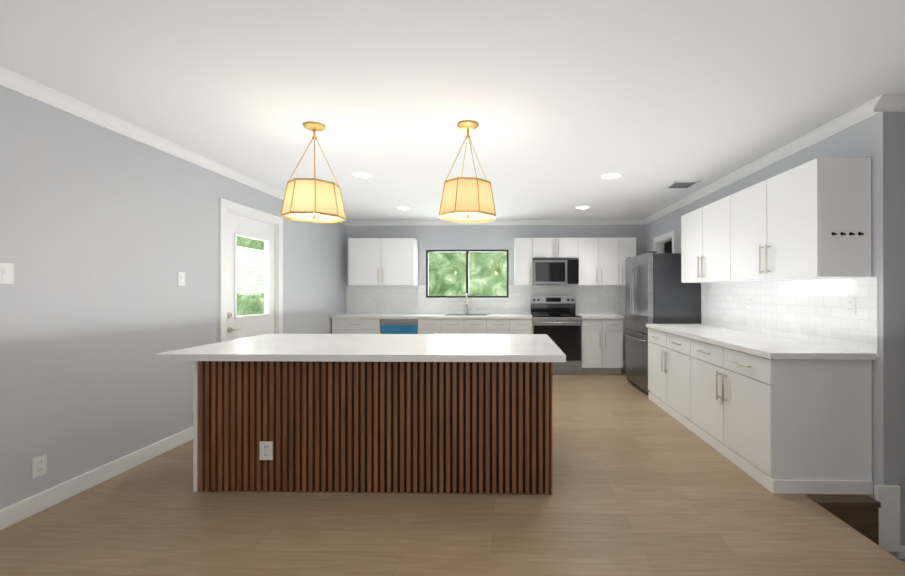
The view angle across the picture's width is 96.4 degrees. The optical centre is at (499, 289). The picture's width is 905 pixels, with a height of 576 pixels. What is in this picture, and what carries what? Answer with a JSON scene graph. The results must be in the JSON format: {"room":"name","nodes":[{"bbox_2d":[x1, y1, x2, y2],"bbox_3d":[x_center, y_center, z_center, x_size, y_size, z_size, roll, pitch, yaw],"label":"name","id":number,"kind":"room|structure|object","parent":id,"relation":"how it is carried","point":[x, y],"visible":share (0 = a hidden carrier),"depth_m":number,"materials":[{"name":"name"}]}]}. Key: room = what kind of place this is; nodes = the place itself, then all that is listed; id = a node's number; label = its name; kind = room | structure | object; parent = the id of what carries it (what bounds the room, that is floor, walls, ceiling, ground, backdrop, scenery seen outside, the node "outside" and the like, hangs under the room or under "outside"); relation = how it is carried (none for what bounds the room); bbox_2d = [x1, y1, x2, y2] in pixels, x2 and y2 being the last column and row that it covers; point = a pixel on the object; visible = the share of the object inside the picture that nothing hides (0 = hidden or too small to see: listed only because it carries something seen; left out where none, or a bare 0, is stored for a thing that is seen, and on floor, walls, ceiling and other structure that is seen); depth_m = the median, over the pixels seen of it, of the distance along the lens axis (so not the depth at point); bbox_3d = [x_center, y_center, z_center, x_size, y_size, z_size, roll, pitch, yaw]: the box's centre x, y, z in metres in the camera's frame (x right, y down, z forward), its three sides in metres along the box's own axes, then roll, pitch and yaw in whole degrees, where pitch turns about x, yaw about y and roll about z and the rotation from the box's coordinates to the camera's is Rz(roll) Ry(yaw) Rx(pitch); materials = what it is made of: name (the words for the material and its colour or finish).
{"room":"kitchen","nodes":[
{"label":"kitchen","id":0,"kind":"room"},
{"bbox_2d":[0,86,345,509],"bbox_3d":[-2.811,0.061,2.427,0.120,2.530,9.420,0,0,1],"label":"wall","id":1,"kind":"structure","parent":0,"point":[107,236],"depth_m":2.79,"materials":[{"name":"grey paint"}]},
{"bbox_2d":[0,263,13,283],"bbox_3d":[-2.748,-0.090,2.242,0.013,0.116,0.072,0,0,1],"label":"light switch","id":2,"kind":"object","parent":1,"relation":"attached to","point":[6,273],"visible":1,"depth_m":2.24,"materials":[{"name":"white plastic"}]},
{"bbox_2d":[32,454,46,478],"bbox_3d":[-2.747,1.056,2.404,0.008,0.116,0.072,0,0,1],"label":"electrical outlet","id":3,"kind":"object","parent":1,"relation":"attached to","point":[39,465],"visible":1,"depth_m":2.40,"materials":[{"name":"white plastic"}]},
{"bbox_2d":[0,427,192,530],"bbox_3d":[-2.771,1.267,0.868,0.016,0.110,6.070,0,0,1],"label":"baseboard","id":4,"kind":"structure","parent":1,"relation":"attached to","point":[17,512],"depth_m":2.65,"materials":[{"name":"white wood"}]},
{"bbox_2d":[0,66,347,225],"bbox_3d":[-2.717,-1.165,2.429,0.068,0.078,9.180,0,0,1],"label":"crown molding","id":5,"kind":"structure","parent":1,"relation":"attached to","point":[20,84],"depth_m":2.84,"materials":[{"name":"white wood"}]},
{"bbox_2d":[178,272,184,285],"bbox_3d":[-2.725,-0.092,3.457,0.013,0.116,0.072,0,0,1],"label":"light switch","id":6,"kind":"object","parent":1,"relation":"attached to","point":[181,278],"visible":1,"depth_m":3.45,"materials":[{"name":"white plastic"}]},
{"bbox_2d":[219,198,282,341],"bbox_3d":[-2.755,0.221,4.451,0.158,2.221,1.082,0,0,1],"label":"door","id":7,"kind":"structure","parent":1,"relation":"attached to","point":[241,221],"depth_m":4.39,"materials":[{"name":"white wood"}]},
{"bbox_2d":[0,367,904,575],"bbox_3d":[0.709,1.386,2.360,7.160,0.120,9.420,0,0,1],"label":"floor","id":8,"kind":"structure","parent":0,"point":[643,484],"depth_m":2.27,"materials":[{"name":"brown wood"}]},
{"bbox_2d":[193,362,551,494],"bbox_3d":[-0.821,0.893,3.144,2.349,0.870,1.060,0,0,1],"label":"kitchen island","id":9,"kind":"object","parent":8,"relation":"on","point":[415,413],"depth_m":2.62,"materials":[{"name":"brown wood"}]},
{"bbox_2d":[259,441,272,459],"bbox_3d":[-1.519,1.051,2.623,0.085,0.120,0.009,0,0,1],"label":"outlet","id":10,"kind":"object","parent":9,"relation":"attached to","point":[266,450],"visible":1,"depth_m":2.62,"materials":[{"name":"white plastic"}]},
{"bbox_2d":[154,334,565,361],"bbox_3d":[-0.880,0.435,3.146,2.620,0.046,1.210,0,0,1],"label":"island countertop","id":11,"kind":"structure","parent":9,"relation":"on","point":[265,347],"depth_m":2.76,"materials":[{"name":"white stone"}]},
{"bbox_2d":[380,319,417,333],"bbox_3d":[-1.583,0.903,6.646,0.602,0.868,0.634,0,0,1],"label":"dishwasher","id":12,"kind":"object","parent":8,"relation":"on","point":[398,326],"visible":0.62,"depth_m":6.37,"materials":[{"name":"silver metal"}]},
{"bbox_2d":[330,314,623,373],"bbox_3d":[-0.353,0.878,6.633,4.630,0.917,0.655,0,0,1],"label":"base cabinet","id":13,"kind":"object","parent":8,"relation":"on","point":[601,343],"visible":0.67,"depth_m":6.34,"materials":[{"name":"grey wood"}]},
{"bbox_2d":[465,294,471,313],"bbox_3d":[-0.521,0.243,6.810,0.105,0.355,0.209,0,0,1],"label":"gooseneck faucet","id":14,"kind":"object","parent":13,"relation":"on","point":[466,304],"visible":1,"depth_m":6.87,"materials":[{"name":"silver metal"}]},
{"bbox_2d":[531,296,581,374],"bbox_3d":[0.916,0.724,6.570,0.760,1.225,0.697,0,0,1],"label":"range","id":15,"kind":"object","parent":8,"relation":"on","point":[557,320],"visible":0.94,"depth_m":6.29,"materials":[{"name":"silver metal"}]},
{"bbox_2d":[624,251,700,394],"bbox_3d":[2.124,0.433,5.394,0.701,1.800,0.945,0,0,1],"label":"refrigerator","id":16,"kind":"object","parent":8,"relation":"on","point":[658,291],"visible":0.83,"depth_m":4.93,"materials":[{"name":"grey metal"}]},
{"bbox_2d":[646,324,875,493],"bbox_3d":[2.102,0.872,3.752,0.685,0.915,2.318,0,0,1],"label":"base cabinet","id":17,"kind":"object","parent":8,"relation":"on","point":[776,415],"depth_m":2.66,"materials":[{"name":"white wood"}]},
{"bbox_2d":[0,0,904,220],"bbox_3d":[0.709,-1.264,2.366,7.160,0.120,9.420,0,0,1],"label":"ceiling","id":18,"kind":"structure","parent":0,"point":[565,105],"depth_m":2.35,"materials":[{"name":"white paint"}]},
{"bbox_2d":[281,121,345,222],"bbox_3d":[-1.356,-0.856,2.953,0.417,0.694,0.418,0,0,1],"label":"pendant light","id":19,"kind":"object","parent":18,"relation":"hanging from","point":[312,200],"visible":1,"depth_m":2.84,"materials":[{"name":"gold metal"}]},
{"bbox_2d":[352,172,372,177],"bbox_3d":[-1.428,-1.195,4.206,0.204,0.008,0.204,0,0,1],"label":"recessed light","id":20,"kind":"object","parent":18,"relation":"in","point":[361,174],"visible":1,"depth_m":4.20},
{"bbox_2d":[397,207,410,209],"bbox_3d":[-1.397,-1.191,5.885,0.204,0.008,0.204,0,0,1],"label":"recessed light","id":21,"kind":"object","parent":18,"relation":"in","point":[404,208],"visible":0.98,"depth_m":5.90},
{"bbox_2d":[439,120,495,222],"bbox_3d":[-0.228,-0.856,2.933,0.417,0.694,0.418,0,0,1],"label":"pendant light","id":22,"kind":"object","parent":18,"relation":"hanging from","point":[467,199],"visible":0.98,"depth_m":2.81,"materials":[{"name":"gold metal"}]},
{"bbox_2d":[576,206,589,208],"bbox_3d":[1.212,-1.191,5.838,0.204,0.008,0.204,0,0,1],"label":"recessed light","id":23,"kind":"object","parent":18,"relation":"in","point":[582,207],"visible":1,"depth_m":5.83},
{"bbox_2d":[601,173,620,178],"bbox_3d":[1.183,-1.195,4.248,0.204,0.008,0.204,0,0,1],"label":"recessed light","id":24,"kind":"object","parent":18,"relation":"in","point":[611,176],"visible":0.98,"depth_m":4.24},
{"bbox_2d":[664,181,700,188],"bbox_3d":[2.090,-1.195,4.601,0.280,0.008,0.300,0,0,1],"label":"ceiling vent","id":25,"kind":"object","parent":18,"relation":"in","point":[681,185],"visible":0.98,"depth_m":4.57,"materials":[{"name":"white metal"}]},
{"bbox_2d":[346,225,671,360],"bbox_3d":[0.854,0.073,7.011,7.040,2.530,0.120,0,0,1],"label":"wall","id":26,"kind":"structure","parent":0,"point":[465,237],"depth_m":6.97,"materials":[{"name":"grey paint"}]},
{"bbox_2d":[426,250,508,297],"bbox_3d":[-0.555,-0.270,7.014,1.437,0.845,0.097,0,0,1],"label":"window","id":27,"kind":"structure","parent":26,"relation":"in","point":[467,271],"depth_m":7.00,"materials":[{"name":"black metal"}]},
{"bbox_2d":[346,285,625,314],"bbox_3d":[-0.182,0.185,6.966,4.970,0.515,0.008,0,0,1],"label":"tile backsplash","id":28,"kind":"structure","parent":26,"relation":"attached to","point":[360,299],"depth_m":6.97,"materials":[{"name":"white tile"}]},
{"bbox_2d":[348,238,635,284],"bbox_3d":[-0.126,-0.463,6.773,4.750,0.780,0.375,0,0,1],"label":"upper cabinet","id":29,"kind":"object","parent":26,"relation":"attached to","point":[391,261],"visible":0.98,"depth_m":6.61,"materials":[{"name":"white wood"}]},
{"bbox_2d":[533,258,578,283],"bbox_3d":[0.928,-0.301,6.717,0.742,0.426,0.448,0,0,1],"label":"over-the-range microwave","id":30,"kind":"object","parent":29,"relation":"attached to","point":[555,270],"visible":1,"depth_m":6.54,"materials":[{"name":"silver metal"}]},
{"bbox_2d":[348,220,639,225],"bbox_3d":[-0.033,-1.154,6.936,5.090,0.078,0.068,0,0,1],"label":"crown molding","id":31,"kind":"structure","parent":26,"relation":"attached to","point":[361,222],"depth_m":6.94,"materials":[{"name":"white"}]},
{"bbox_2d":[645,112,902,560],"bbox_3d":[2.533,0.312,4.732,0.120,3.020,4.374,0,0,1],"label":"wall","id":32,"kind":"structure","parent":0,"point":[877,138],"depth_m":2.55,"materials":[{"name":"grey paint"}]},
{"bbox_2d":[654,230,675,252],"bbox_3d":[2.547,0.250,6.069,0.140,2.170,0.800,0,0,1],"label":"door frame","id":33,"kind":"structure","parent":32,"relation":"attached to","point":[659,246],"depth_m":6.13,"materials":[{"name":"white wood"}]},
{"bbox_2d":[681,196,744,282],"bbox_3d":[2.280,-0.470,4.162,0.344,0.780,1.027,0,0,1],"label":"upper cabinet","id":34,"kind":"object","parent":32,"relation":"attached to","point":[704,230],"depth_m":4.09,"materials":[{"name":"white wood"}]},
{"bbox_2d":[640,94,899,224],"bbox_3d":[2.437,-1.159,4.659,0.068,0.078,4.351,0,0,1],"label":"crown molding","id":35,"kind":"structure","parent":32,"relation":"attached to","point":[882,103],"depth_m":3.23,"materials":[{"name":"white wood"}]},
{"bbox_2d":[701,276,877,356],"bbox_3d":[2.450,0.177,3.746,0.008,0.515,2.330,0,0,1],"label":"tile backsplash","id":36,"kind":"structure","parent":32,"relation":"attached to","point":[810,310],"depth_m":3.23,"materials":[{"name":"white tile"}]},
{"bbox_2d":[747,296,751,307],"bbox_3d":[2.446,0.120,3.931,0.008,0.116,0.072,0,0,1],"label":"outlet","id":37,"kind":"object","parent":36,"relation":"attached to","point":[749,301],"visible":1,"depth_m":3.92,"materials":[{"name":"white plastic"}]},
{"bbox_2d":[846,297,855,313],"bbox_3d":[2.425,0.112,2.771,0.008,0.116,0.072,0,0,1],"label":"outlet","id":38,"kind":"object","parent":36,"relation":"attached to","point":[850,305],"visible":1,"depth_m":2.77,"materials":[{"name":"white plastic"}]},
{"bbox_2d":[729,157,870,280],"bbox_3d":[2.261,-0.472,3.136,0.344,0.780,1.026,0,0,1],"label":"upper cabinet","id":39,"kind":"object","parent":32,"relation":"attached to","point":[811,219],"depth_m":2.73,"materials":[{"name":"white wood"}]},
{"bbox_2d":[805,494,880,544],"bbox_3d":[2.171,1.509,2.547,0.398,0.374,0.100,0,0,1],"label":"stair step","id":40,"kind":"structure","parent":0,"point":[859,513],"depth_m":2.51,"materials":[{"name":"brown wood"}]},
{"bbox_2d":[902,112,904,560],"bbox_3d":[3.363,0.306,2.591,1.620,3.020,0.120,0,0,1],"label":"wall","id":41,"kind":"structure","parent":0,"point":[903,201],"depth_m":2.55,"materials":[{"name":"grey paint"}]},
{"bbox_2d":[874,485,904,558],"bbox_3d":[3.272,1.466,2.518,1.800,0.460,0.022,0,0,1],"label":"baseboard","id":42,"kind":"structure","parent":41,"relation":"attached to","point":[887,497],"depth_m":2.52,"materials":[{"name":"white wood"}]},
{"bbox_2d":[888,94,904,111],"bbox_3d":[3.307,-1.165,2.502,1.730,0.078,0.068,0,0,1],"label":"crown molding","id":43,"kind":"structure","parent":41,"relation":"attached to","point":[902,96],"depth_m":2.52,"materials":[{"name":"white"}]},
{"label":"outside","id":44,"kind":"structure","parent":0,"visible":0},
{"bbox_2d":[237,236,506,315],"bbox_3d":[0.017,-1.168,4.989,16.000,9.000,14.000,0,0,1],"label":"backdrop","id":45,"kind":"structure","parent":44,"point":[479,282],"depth_m":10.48,"materials":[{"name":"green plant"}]}
]}

